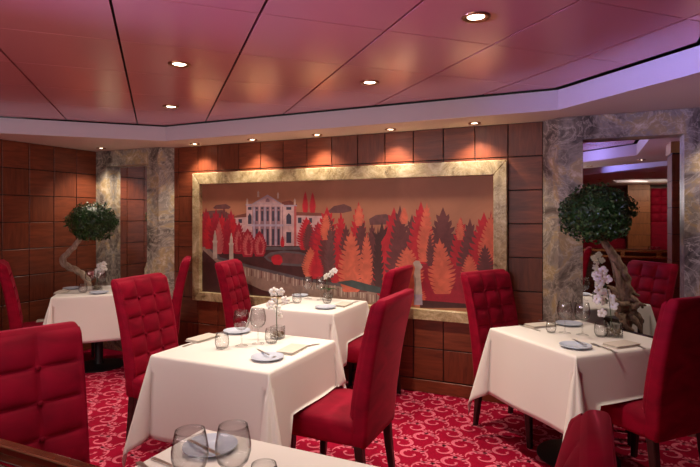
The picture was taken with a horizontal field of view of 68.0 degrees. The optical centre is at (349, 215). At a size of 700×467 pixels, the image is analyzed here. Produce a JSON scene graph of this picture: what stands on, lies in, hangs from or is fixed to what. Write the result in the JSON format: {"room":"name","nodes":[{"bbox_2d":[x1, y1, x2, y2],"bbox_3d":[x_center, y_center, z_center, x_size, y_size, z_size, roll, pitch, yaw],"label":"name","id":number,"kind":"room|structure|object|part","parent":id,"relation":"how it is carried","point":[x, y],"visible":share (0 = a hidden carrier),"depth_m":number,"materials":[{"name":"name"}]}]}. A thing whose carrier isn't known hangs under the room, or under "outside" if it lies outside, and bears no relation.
{"room":"restaurant dining room","nodes":[
{"label":"restaurant dining room","id":0,"kind":"room"},
{"bbox_2d":[0,139,95,350],"bbox_3d":[-5.082,0.280,1.149,0.068,2.420,10.653,0,0,25],"label":"wall","id":1,"kind":"structure","parent":0,"point":[40,185],"depth_m":5.28,"materials":[{"name":"brown wood"}]},
{"bbox_2d":[0,37,699,151],"bbox_3d":[-1.207,-0.900,-0.629,8.870,0.340,11.050,0,0,25],"label":"ceiling","id":2,"kind":"structure","parent":0,"point":[669,80],"depth_m":4.05,"materials":[{"name":"beige paint"}]},
{"bbox_2d":[0,0,699,124],"bbox_3d":[-1.007,-0.892,2.828,5.250,0.035,3.380,0,0,25],"label":"ceiling","id":3,"kind":"structure","parent":2,"relation":"attached to","point":[79,60],"depth_m":2.74,"materials":[{"name":"red paint"}]},
{"bbox_2d":[163,105,178,108],"bbox_3d":[-1.431,-0.877,4.145,0.124,0.020,0.124,0,0,25],"label":"recessed light","id":4,"kind":"object","parent":3,"relation":"in","point":[164,106],"visible":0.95,"depth_m":4.14,"materials":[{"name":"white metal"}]},
{"bbox_2d":[168,61,190,67],"bbox_3d":[-0.983,-0.877,2.988,0.124,0.020,0.124,0,0,25],"label":"recessed light","id":5,"kind":"object","parent":3,"relation":"in","point":[180,64],"visible":0.97,"depth_m":2.98,"materials":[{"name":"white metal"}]},
{"bbox_2d":[360,80,378,85],"bbox_3d":[0.129,-0.877,3.396,0.124,0.020,0.124,0,0,25],"label":"recessed light","id":6,"kind":"object","parent":3,"relation":"in","point":[368,82],"visible":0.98,"depth_m":3.39,"materials":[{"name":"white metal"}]},
{"bbox_2d":[462,11,490,23],"bbox_3d":[0.553,-0.877,2.279,0.124,0.020,0.124,0,0,25],"label":"recessed light","id":7,"kind":"object","parent":3,"relation":"in","point":[474,17],"visible":0.98,"depth_m":2.27,"materials":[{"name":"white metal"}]},
{"bbox_2d":[468,122,480,124],"bbox_3d":[0.977,-0.732,4.069,0.096,0.020,0.096,0,0,25],"label":"recessed light","id":8,"kind":"object","parent":2,"relation":"in","point":[469,123],"visible":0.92,"depth_m":4.07,"materials":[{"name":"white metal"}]},
{"bbox_2d":[174,122,542,403],"bbox_3d":[1.026,0.280,4.236,8.470,2.420,0.068,0,0,25],"label":"wall","id":9,"kind":"structure","parent":0,"point":[436,356],"depth_m":4.38,"materials":[{"name":"brown wood"}]},
{"bbox_2d":[96,147,173,350],"bbox_3d":[-2.430,0.381,5.733,1.170,2.218,0.108,0,0,25],"label":"framed mirror","id":10,"kind":"object","parent":9,"relation":"attached to","point":[137,184],"visible":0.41,"depth_m":5.73,"materials":[{"name":"grey stone"}]},
{"bbox_3d":[-2.430,1.280,5.733,0.610,0.420,0.108,0,0,25],"label":"sill","id":11,"kind":"part","parent":10,"relation":"part of","materials":[{"name":"brown wood"}]},
{"bbox_2d":[114,165,146,278],"bbox_3d":[-2.411,0.256,5.774,0.608,1.628,0.008,0,0,25],"label":"mirror glass","id":12,"kind":"object","parent":10,"relation":"on","point":[130,182],"depth_m":5.79,"materials":[{"name":"mirror"}]},
{"bbox_2d":[192,160,507,323],"bbox_3d":[-0.191,0.214,4.730,3.140,1.308,0.061,0,0,25],"label":"mural","id":13,"kind":"object","parent":9,"relation":"attached to","point":[287,228],"visible":0.95,"depth_m":4.63,"materials":[{"name":"paint"}]},
{"bbox_3d":[-1.576,0.214,5.365,0.092,1.302,0.061,0,0,25],"label":"frame","id":14,"kind":"part","parent":13,"relation":"part of","materials":[{"name":"stone"}]},
{"bbox_3d":[-0.191,0.824,4.730,3.134,0.088,0.061,0,0,25],"label":"frame","id":15,"kind":"part","parent":13,"relation":"part of","materials":[{"name":"stone"}]},
{"bbox_3d":[-0.191,-0.383,4.730,3.135,0.115,0.061,0,0,25],"label":"frame","id":16,"kind":"part","parent":13,"relation":"part of","materials":[{"name":"stone"}]},
{"bbox_3d":[1.189,0.214,4.096,0.103,1.302,0.061,0,0,25],"label":"frame","id":17,"kind":"part","parent":13,"relation":"part of","materials":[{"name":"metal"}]},
{"bbox_2d":[543,108,699,436],"bbox_3d":[2.004,0.381,3.697,1.189,2.218,0.108,0,0,25],"label":"framed mirror","id":18,"kind":"object","parent":9,"relation":"attached to","point":[653,157],"visible":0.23,"depth_m":3.72,"materials":[{"name":"grey stone"}]},
{"bbox_2d":[583,136,681,335],"bbox_3d":[2.023,0.256,3.739,0.627,1.628,0.008,0,0,25],"label":"mirror glass","id":19,"kind":"object","parent":18,"relation":"on","point":[648,170],"depth_m":3.70,"materials":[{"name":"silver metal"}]},
{"bbox_2d":[83,349,699,466],"bbox_3d":[-1.207,1.489,-0.629,9.070,0.001,11.250,0,0,25],"label":"floor","id":20,"kind":"structure","parent":0,"point":[429,429],"depth_m":3.46,"materials":[{"name":"red carpet"}]},
{"bbox_2d":[0,259,42,329],"bbox_3d":[-2.947,0.950,4.859,0.597,1.080,0.473,0,0,-31],"label":"dining chair","id":21,"kind":"object","parent":20,"relation":"on","point":[13,306],"visible":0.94,"depth_m":4.58,"materials":[{"name":"fabric"}]},
{"bbox_3d":[-3.117,0.785,4.756,0.200,0.750,0.473,0,0,-31],"label":"backrest","id":22,"kind":"part","parent":21,"relation":"part of","materials":[{"name":"fabric"}]},
{"bbox_3d":[-3.094,0.722,4.770,0.144,0.596,0.462,0,0,-31],"label":"tufted panel","id":23,"kind":"part","parent":21,"relation":"part of","materials":[{"name":"fabric"}]},
{"bbox_3d":[-2.880,1.085,4.901,0.438,0.141,0.463,0,0,-31],"label":"seat","id":24,"kind":"part","parent":21,"relation":"part of","materials":[{"name":"fabric"}]},
{"bbox_2d":[0,321,89,466],"bbox_3d":[-1.021,0.950,1.663,0.597,1.080,0.473,0,0,43],"label":"dining chair","id":25,"kind":"object","parent":20,"relation":"on","point":[43,397],"visible":0.89,"depth_m":1.85,"materials":[{"name":"fabric"}]},
{"bbox_2d":[0,438,99,466],"bbox_3d":[-0.512,0.965,0.922,3.640,1.051,0.085,0,0,25],"label":"wall","id":26,"kind":"structure","parent":20,"relation":"on","point":[15,454],"depth_m":0.96,"materials":[{"name":"brown wood"}]},
{"bbox_2d":[91,342,94,356],"bbox_3d":[-2.815,1.140,5.540,0.180,0.700,0.180,0,0,-20],"label":"plant stand","id":27,"kind":"object","parent":20,"relation":"on","point":[92,343],"visible":0.13,"depth_m":5.48,"materials":[{"name":"black metal"}]},
{"bbox_2d":[59,202,119,286],"bbox_3d":[-2.668,0.333,5.317,0.649,0.963,0.469,0,0,25],"label":"bonsai tree","id":28,"kind":"object","parent":27,"relation":"on","point":[92,222],"visible":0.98,"depth_m":5.21,"materials":[{"name":"green plant"}]},
{"bbox_2d":[84,342,123,372],"bbox_3d":[-2.496,1.118,5.157,0.708,0.744,0.708,0,0,-20],"label":"pedestal table","id":29,"kind":"object","parent":20,"relation":"on","point":[99,364],"visible":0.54,"depth_m":5.12,"materials":[{"name":"black paint"}]},
{"bbox_2d":[43,285,120,342],"bbox_3d":[-2.509,1.038,5.152,0.937,0.601,0.964,0,0,-20],"label":"tablecloth","id":30,"kind":"object","parent":29,"relation":"on","point":[95,314],"visible":0.41,"depth_m":4.80,"materials":[{"name":"white fabric"}]},
{"bbox_2d":[54,290,69,293],"bbox_3d":[-2.774,0.730,4.997,0.107,0.016,0.190,0,0,-15],"label":"napkin","id":31,"kind":"object","parent":30,"relation":"on","point":[58,291],"visible":1,"depth_m":4.96,"materials":[{"name":"beige fabric"}]},
{"bbox_2d":[63,286,80,289],"bbox_3d":[-2.807,0.729,5.237,0.170,0.016,0.170,0,0,25],"label":"bread plate","id":32,"kind":"object","parent":30,"relation":"on","point":[70,287],"visible":1,"depth_m":5.26,"materials":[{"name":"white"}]},
{"bbox_2d":[93,281,101,289],"bbox_3d":[-2.537,0.700,5.201,0.075,0.075,0.075,0,0,25],"label":"glass vase","id":33,"kind":"object","parent":30,"relation":"on","point":[96,287],"visible":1,"depth_m":5.19,"materials":[{"name":"brown"}]},
{"bbox_2d":[87,271,95,284],"bbox_3d":[-2.589,0.637,5.211,0.085,0.177,0.041,0,0,-17],"label":"orchid spray","id":34,"kind":"object","parent":33,"relation":"in","point":[92,272],"visible":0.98,"depth_m":5.21,"materials":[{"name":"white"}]},
{"bbox_2d":[93,261,107,281],"bbox_3d":[-2.508,0.589,5.210,0.135,0.273,0.091,0,0,2],"label":"orchid spray","id":35,"kind":"object","parent":33,"relation":"in","point":[101,267],"visible":0.99,"depth_m":5.20,"materials":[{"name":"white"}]},
{"bbox_2d":[89,290,108,293],"bbox_3d":[-2.387,0.729,4.933,0.170,0.016,0.170,0,0,25],"label":"bread plate","id":36,"kind":"object","parent":30,"relation":"on","point":[102,291],"visible":1,"depth_m":4.96,"materials":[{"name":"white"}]},
{"bbox_2d":[111,273,178,443],"bbox_3d":[-1.192,0.950,3.461,0.597,1.080,0.473,0,0,19],"label":"dining chair","id":37,"kind":"object","parent":20,"relation":"on","point":[143,303],"visible":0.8,"depth_m":3.40,"materials":[{"name":"fabric"}]},
{"bbox_3d":[-1.403,1.321,3.326,0.078,0.338,0.046,0,0,19],"label":"leg","id":38,"kind":"part","parent":37,"relation":"part of","materials":[{"name":"black"}]},
{"bbox_3d":[-1.116,1.085,3.436,0.438,0.141,0.463,0,0,19],"label":"seat","id":39,"kind":"part","parent":37,"relation":"part of","materials":[{"name":"fabric"}]},
{"bbox_3d":[-1.380,0.785,3.525,0.200,0.750,0.473,0,0,19],"label":"backrest","id":40,"kind":"part","parent":37,"relation":"part of","materials":[{"name":"fabric"}]},
{"bbox_3d":[-1.354,0.722,3.516,0.144,0.596,0.462,0,0,19],"label":"tufted panel","id":41,"kind":"part","parent":37,"relation":"part of","materials":[{"name":"fabric"}]},
{"bbox_2d":[124,256,190,377],"bbox_3d":[-1.866,0.950,5.058,0.597,1.080,0.473,0,0,-16],"label":"dining chair","id":42,"kind":"object","parent":20,"relation":"on","point":[184,266],"visible":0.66,"depth_m":4.90,"materials":[{"name":"fabric"}]},
{"bbox_3d":[-1.702,0.722,5.106,0.144,0.596,0.462,0,0,-16],"label":"tufted panel","id":43,"kind":"part","parent":42,"relation":"part of","materials":[{"name":"fabric"}]},
{"bbox_3d":[-1.675,0.785,5.114,0.200,0.750,0.473,0,0,-16],"label":"backrest","id":44,"kind":"part","parent":42,"relation":"part of","materials":[{"name":"fabric"}]},
{"bbox_2d":[215,259,250,328],"bbox_3d":[-0.858,0.950,4.715,0.597,1.080,0.473,0,0,9],"label":"dining chair","id":45,"kind":"object","parent":20,"relation":"on","point":[231,276],"visible":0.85,"depth_m":4.63,"materials":[{"name":"fabric"}]},
{"bbox_2d":[291,289,413,466],"bbox_3d":[-0.001,0.950,2.839,0.597,1.080,0.473,0,0,25],"label":"dining chair","id":46,"kind":"object","parent":20,"relation":"on","point":[354,417],"visible":0.98,"depth_m":2.65,"materials":[{"name":"fabric"}]},
{"bbox_3d":[-0.317,1.321,2.770,0.054,0.338,0.046,0,0,25],"label":"leg","id":47,"kind":"part","parent":46,"relation":"part of","materials":[{"name":"black wood"}]},
{"bbox_3d":[-0.073,1.085,2.873,0.438,0.141,0.463,0,0,25],"label":"seat","id":48,"kind":"part","parent":46,"relation":"part of","materials":[{"name":"fabric"}]},
{"bbox_3d":[-0.154,1.321,3.124,0.054,0.338,0.046,0,0,25],"label":"leg","id":49,"kind":"part","parent":46,"relation":"part of","materials":[{"name":"black wood"}]},
{"bbox_3d":[0.060,1.321,2.597,0.078,0.338,0.046,0,0,25],"label":"leg","id":50,"kind":"part","parent":46,"relation":"part of","materials":[{"name":"black wood"}]},
{"bbox_3d":[0.155,0.722,2.768,0.144,0.596,0.462,0,0,25],"label":"tufted panel","id":51,"kind":"part","parent":46,"relation":"part of","materials":[{"name":"fabric"}]},
{"bbox_3d":[0.180,0.785,2.756,0.200,0.750,0.473,0,0,25],"label":"backrest","id":52,"kind":"part","parent":46,"relation":"part of","materials":[{"name":"fabric"}]},
{"bbox_3d":[0.223,1.321,2.951,0.078,0.338,0.046,0,0,25],"label":"leg","id":53,"kind":"part","parent":46,"relation":"part of","materials":[{"name":"black wood"}]},
{"bbox_2d":[347,265,412,393],"bbox_3d":[0.167,0.950,4.259,0.597,1.080,0.473,0,0,25],"label":"dining chair","id":54,"kind":"object","parent":20,"relation":"on","point":[395,280],"visible":0.34,"depth_m":4.08,"materials":[{"name":"fabric"}]},
{"bbox_3d":[0.013,1.321,4.544,0.054,0.338,0.046,0,0,25],"label":"leg","id":55,"kind":"part","parent":54,"relation":"part of","materials":[{"name":"black wood"}]},
{"bbox_3d":[0.094,1.085,4.292,0.438,0.141,0.463,0,0,25],"label":"seat","id":56,"kind":"part","parent":54,"relation":"part of","materials":[{"name":"fabric"}]},
{"bbox_3d":[0.322,0.722,4.187,0.144,0.596,0.462,0,0,25],"label":"tufted panel","id":57,"kind":"part","parent":54,"relation":"part of","materials":[{"name":"fabric"}]},
{"bbox_3d":[0.347,0.785,4.176,0.200,0.750,0.473,0,0,25],"label":"backrest","id":58,"kind":"part","parent":54,"relation":"part of","materials":[{"name":"fabric"}]},
{"bbox_3d":[0.391,1.321,4.371,0.078,0.338,0.046,0,0,25],"label":"leg","id":59,"kind":"part","parent":54,"relation":"part of","materials":[{"name":"black wood"}]},
{"bbox_2d":[461,269,532,448],"bbox_3d":[1.158,0.950,3.663,0.473,1.080,0.597,0,0,-35],"label":"dining chair","id":60,"kind":"object","parent":20,"relation":"on","point":[488,294],"visible":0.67,"depth_m":3.74,"materials":[{"name":"fabric"}]},
{"bbox_3d":[0.908,1.321,3.678,0.046,0.338,0.078,0,0,-35],"label":"leg","id":61,"kind":"part","parent":60,"relation":"part of","materials":[{"name":"black wood"}]},
{"bbox_3d":[1.043,0.785,3.825,0.473,0.750,0.200,0,0,-35],"label":"backrest","id":62,"kind":"part","parent":60,"relation":"part of","materials":[{"name":"fabric"}]},
{"bbox_3d":[1.059,0.722,3.803,0.462,0.596,0.144,0,0,-35],"label":"tufted panel","id":63,"kind":"part","parent":60,"relation":"part of","materials":[{"name":"fabric"}]},
{"bbox_3d":[1.226,1.321,3.904,0.046,0.338,0.078,0,0,-35],"label":"leg","id":64,"kind":"part","parent":60,"relation":"part of","materials":[{"name":"black wood"}]},
{"bbox_3d":[1.148,1.321,3.340,0.046,0.338,0.054,0,0,-35],"label":"leg","id":65,"kind":"part","parent":60,"relation":"part of","materials":[{"name":"black wood"}]},
{"bbox_2d":[537,439,621,466],"bbox_3d":[1.408,1.118,3.205,0.744,0.744,0.744,0,0,-20],"label":"pedestal table","id":66,"kind":"object","parent":20,"relation":"on","point":[547,451],"visible":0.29,"depth_m":3.24,"materials":[{"name":"black paint"}]},
{"bbox_2d":[468,320,652,441],"bbox_3d":[1.407,1.038,3.205,1.001,0.600,1.001,0,0,-20],"label":"tablecloth","id":67,"kind":"object","parent":66,"relation":"on","point":[528,370],"visible":0.7,"depth_m":2.93,"materials":[{"name":"white fabric"}]},
{"bbox_2d":[524,322,555,328],"bbox_3d":[1.273,0.730,3.474,0.190,0.016,0.107,0,0,-21],"label":"napkin","id":68,"kind":"object","parent":67,"relation":"on","point":[537,324],"visible":0.95,"depth_m":3.45,"materials":[{"name":"beige fabric"}]},
{"bbox_2d":[555,320,582,325],"bbox_3d":[1.481,0.729,3.507,0.170,0.016,0.170,0,0,25],"label":"bread plate","id":69,"kind":"object","parent":67,"relation":"on","point":[561,322],"visible":0.99,"depth_m":3.54,"materials":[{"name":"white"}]},
{"bbox_2d":[559,341,591,348],"bbox_3d":[1.265,0.729,2.912,0.170,0.016,0.170,0,0,25],"label":"bread plate","id":70,"kind":"object","parent":67,"relation":"on","point":[569,344],"visible":1,"depth_m":2.94,"materials":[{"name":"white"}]},
{"bbox_2d":[590,343,617,352],"bbox_3d":[1.413,0.733,2.885,0.025,0.007,0.195,0,0,-13],"label":"fork","id":71,"kind":"object","parent":67,"relation":"on","point":[594,344],"visible":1,"depth_m":2.88,"materials":[{"name":"silver metal"}]},
{"bbox_2d":[604,323,622,336],"bbox_3d":[1.618,0.697,3.186,0.100,0.080,0.100,0,0,25],"label":"glass vase","id":72,"kind":"object","parent":67,"relation":"on","point":[617,332],"visible":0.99,"depth_m":3.17,"materials":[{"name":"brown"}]},
{"bbox_2d":[591,266,618,329],"bbox_3d":[1.548,0.515,3.150,0.148,0.422,0.070,0,0,-3],"label":"orchid spray","id":73,"kind":"object","parent":72,"relation":"in","point":[597,276],"visible":1,"depth_m":3.14,"materials":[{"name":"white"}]},
{"bbox_3d":[1.573,0.539,3.161,0.106,0.374,0.025,0,0,-18],"label":"stem","id":74,"kind":"part","parent":73,"relation":"part of","materials":[{"name":"green plant"}]},
{"bbox_2d":[602,340,640,348],"bbox_3d":[1.543,0.730,2.951,0.190,0.016,0.107,0,0,-23],"label":"napkin","id":75,"kind":"object","parent":67,"relation":"on","point":[620,344],"visible":1,"depth_m":2.93,"materials":[{"name":"beige fabric"}]},
{"bbox_2d":[555,410,616,466],"bbox_3d":[0.183,0.950,1.006,0.597,1.080,0.473,0,0,25],"label":"dining chair","id":76,"kind":"object","parent":20,"relation":"on","point":[588,441],"visible":1,"depth_m":0.98,"materials":[{"name":"fabric"}]},
{"bbox_3d":[0.338,0.722,0.934,0.144,0.596,0.462,0,0,25],"label":"tufted panel","id":77,"kind":"part","parent":76,"relation":"part of","materials":[{"name":"fabric"}]},
{"bbox_3d":[0.363,0.785,0.923,0.200,0.750,0.473,0,0,25],"label":"backrest","id":78,"kind":"part","parent":76,"relation":"part of","materials":[{"name":"fabric"}]},
{"bbox_2d":[612,330,652,446],"bbox_3d":[1.867,1.140,3.467,0.200,0.700,0.200,0,0,-20],"label":"plant stand","id":79,"kind":"object","parent":20,"relation":"on","point":[626,431],"visible":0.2,"depth_m":3.40,"materials":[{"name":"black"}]},
{"bbox_2d":[558,182,646,332],"bbox_3d":[1.675,0.276,3.452,0.552,1.018,0.436,0,0,25],"label":"bonsai tree","id":80,"kind":"object","parent":79,"relation":"on","point":[601,214],"visible":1,"depth_m":3.40,"materials":[{"name":"green plant"}]},
{"bbox_3d":[1.820,1.155,3.365,0.028,0.670,0.028,0,0,-20],"label":"leg","id":81,"kind":"part","parent":79,"relation":"part of","materials":[{"name":"black"}]},
{"bbox_2d":[624,330,652,337],"bbox_3d":[1.867,0.805,3.467,0.200,0.030,0.200,0,0,-20],"label":"tablecloth","id":82,"kind":"object","parent":79,"relation":"attached to","point":[624,330],"depth_m":3.49,"materials":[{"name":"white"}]},
{"bbox_2d":[600,296,699,466],"bbox_3d":[1.688,0.950,2.891,0.473,1.080,0.597,0,0,-23],"label":"dining chair","id":83,"kind":"object","parent":20,"relation":"on","point":[668,409],"visible":0.96,"depth_m":2.65,"materials":[{"name":"fabric"}]},
{"bbox_3d":[1.657,1.085,2.964,0.463,0.141,0.438,0,0,-23],"label":"seat","id":84,"kind":"part","parent":83,"relation":"part of","materials":[{"name":"fabric"}]},
{"bbox_3d":[1.765,1.321,3.205,0.046,0.338,0.054,0,0,-23],"label":"leg","id":85,"kind":"part","parent":83,"relation":"part of","materials":[{"name":"black wood"}]},
{"bbox_3d":[1.571,1.321,2.670,0.046,0.338,0.078,0,0,-23],"label":"leg","id":86,"kind":"part","parent":83,"relation":"part of","materials":[{"name":"black wood"}]},
{"bbox_3d":[1.756,0.722,2.734,0.462,0.596,0.144,0,0,-23],"label":"tufted panel","id":87,"kind":"part","parent":83,"relation":"part of","materials":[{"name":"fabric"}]},
{"bbox_3d":[1.767,0.785,2.709,0.473,0.750,0.200,0,0,-23],"label":"backrest","id":88,"kind":"part","parent":83,"relation":"part of","materials":[{"name":"fabric"}]},
{"bbox_3d":[1.929,1.321,2.825,0.046,0.338,0.078,0,0,-23],"label":"leg","id":89,"kind":"part","parent":83,"relation":"part of","materials":[{"name":"black wood"}]},
{"bbox_3d":[-0.576,1.118,2.922,0.738,0.744,0.692,0,0,25],"label":"pedestal table","id":90,"kind":"object","parent":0,"visible":0},
{"bbox_2d":[122,331,345,466],"bbox_3d":[-0.575,1.038,2.922,0.995,0.601,0.950,0,0,25],"label":"tablecloth","id":91,"kind":"object","parent":90,"relation":"on","point":[188,388],"visible":0.88,"depth_m":2.66,"materials":[{"name":"white fabric"}]},
{"bbox_2d":[186,333,219,342],"bbox_3d":[-0.880,0.730,3.107,0.107,0.016,0.190,0,0,29],"label":"napkin","id":92,"kind":"object","parent":91,"relation":"on","point":[208,336],"visible":1,"depth_m":3.08,"materials":[{"name":"beige fabric"}]},
{"bbox_2d":[223,327,250,333],"bbox_3d":[-0.715,0.729,3.281,0.170,0.016,0.170,0,0,25],"label":"bread plate","id":93,"kind":"object","parent":91,"relation":"on","point":[233,330],"visible":0.99,"depth_m":3.31,"materials":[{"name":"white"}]},
{"bbox_2d":[251,351,283,361],"bbox_3d":[-0.425,0.729,2.673,0.170,0.016,0.170,0,0,25],"label":"bread plate","id":94,"kind":"object","parent":91,"relation":"on","point":[260,356],"visible":1,"depth_m":2.69,"materials":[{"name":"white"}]},
{"bbox_2d":[271,330,283,337],"bbox_3d":[-0.436,0.700,3.121,0.070,0.075,0.070,0,0,25],"label":"glass vase","id":95,"kind":"object","parent":91,"relation":"on","point":[275,333],"visible":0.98,"depth_m":3.11,"materials":[{"name":"brown"}]},
{"bbox_2d":[266,287,288,336],"bbox_3d":[-0.440,0.578,3.139,0.144,0.294,0.042,0,0,-2],"label":"orchid spray","id":96,"kind":"object","parent":95,"relation":"in","point":[273,291],"visible":1,"depth_m":3.14,"materials":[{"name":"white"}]},
{"bbox_3d":[-0.442,0.588,3.120,0.022,0.275,0.005,0,0,-2],"label":"stem","id":97,"kind":"part","parent":96,"relation":"part of","materials":[{"name":"green"}]},
{"bbox_2d":[276,343,306,355],"bbox_3d":[-0.320,0.730,2.842,0.107,0.016,0.190,0,0,21],"label":"napkin","id":98,"kind":"object","parent":91,"relation":"on","point":[291,349],"visible":0.91,"depth_m":2.83,"materials":[{"name":"beige fabric"}]},
{"bbox_3d":[-0.328,1.118,4.371,0.738,0.744,0.648,0,0,25],"label":"pedestal table","id":99,"kind":"object","parent":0,"visible":0},
{"bbox_2d":[246,296,368,374],"bbox_3d":[-0.351,1.038,4.322,0.995,0.600,0.798,0,0,25],"label":"tablecloth","id":100,"kind":"object","parent":99,"relation":"on","point":[342,325],"visible":0.63,"depth_m":4.10,"materials":[{"name":"white fabric"}]},
{"bbox_2d":[292,293,307,296],"bbox_3d":[-0.460,0.730,4.767,0.153,0.015,0.153,0,0,25],"label":"bread plate","id":101,"kind":"object","parent":100,"relation":"on","point":[297,294],"visible":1,"depth_m":4.79,"materials":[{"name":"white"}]},
{"bbox_2d":[315,304,335,308],"bbox_3d":[-0.196,0.729,4.146,0.170,0.016,0.170,0,0,25],"label":"bread plate","id":102,"kind":"object","parent":100,"relation":"on","point":[323,306],"visible":1,"depth_m":4.18,"materials":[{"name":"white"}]},
{"bbox_2d":[324,289,332,299],"bbox_3d":[-0.188,0.687,4.524,0.075,0.100,0.075,0,0,25],"label":"glass vase","id":103,"kind":"object","parent":100,"relation":"on","point":[326,296],"visible":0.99,"depth_m":4.51,"materials":[{"name":"brown"}]},
{"bbox_2d":[321,268,337,296],"bbox_3d":[-0.188,0.589,4.530,0.131,0.272,0.128,0,0,25],"label":"orchid spray","id":104,"kind":"object","parent":103,"relation":"in","point":[334,270],"visible":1,"depth_m":4.53,"materials":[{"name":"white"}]},
{"bbox_2d":[334,301,352,306],"bbox_3d":[-0.057,0.730,4.285,0.107,0.016,0.190,0,0,22],"label":"napkin","id":105,"kind":"object","parent":100,"relation":"on","point":[340,304],"visible":0.92,"depth_m":4.24,"materials":[{"name":"beige fabric"}]},
{"bbox_3d":[-0.315,1.118,1.339,0.738,0.744,0.678,0,0,25],"label":"pedestal table","id":106,"kind":"object","parent":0,"visible":0},
{"bbox_2d":[135,429,376,466],"bbox_3d":[-0.305,1.038,1.361,0.995,0.600,0.887,0,0,25],"label":"tablecloth","id":107,"kind":"object","parent":106,"relation":"on","point":[263,453],"visible":0.67,"depth_m":1.58,"materials":[{"name":"white fabric"}]},
{"bbox_2d":[136,461,147,466],"bbox_3d":[-0.564,0.733,1.480,0.195,0.007,0.025,0,0,45],"label":"fork","id":108,"kind":"object","parent":107,"relation":"on","point":[139,463],"visible":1,"depth_m":1.53,"materials":[{"name":"silver metal"}]},
{"bbox_2d":[151,457,178,466],"bbox_3d":[-0.514,0.735,1.518,0.210,0.004,0.019,0,0,33],"label":"knife","id":109,"kind":"object","parent":107,"relation":"on","point":[155,459],"visible":0.97,"depth_m":1.54,"materials":[{"name":"silver metal"}]},
{"bbox_2d":[171,425,208,466],"bbox_3d":[-0.400,0.636,1.297,0.091,0.202,0.091,0,0,25],"label":"wine glass","id":110,"kind":"object","parent":107,"relation":"on","point":[204,431],"visible":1,"depth_m":1.30,"materials":[{"name":"clear glass"}]},
{"bbox_2d":[182,433,237,457],"bbox_3d":[-0.442,0.729,1.639,0.170,0.016,0.170,0,0,25],"label":"bread plate","id":111,"kind":"object","parent":107,"relation":"on","point":[225,443],"visible":0.91,"depth_m":1.65,"materials":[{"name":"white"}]},
{"bbox_2d":[187,439,219,454],"bbox_3d":[-0.454,0.718,1.611,0.168,0.003,0.015,0,0,40],"label":"knife","id":112,"kind":"object","parent":111,"relation":"on","point":[188,440],"visible":0.94,"depth_m":1.61,"materials":[{"name":"silver metal"}]},
{"bbox_2d":[215,419,250,466],"bbox_3d":[-0.299,0.636,1.328,0.091,0.202,0.091,0,0,25],"label":"wine glass","id":113,"kind":"object","parent":107,"relation":"on","point":[247,427],"visible":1,"depth_m":1.32,"materials":[{"name":"clear glass"}]}
]}

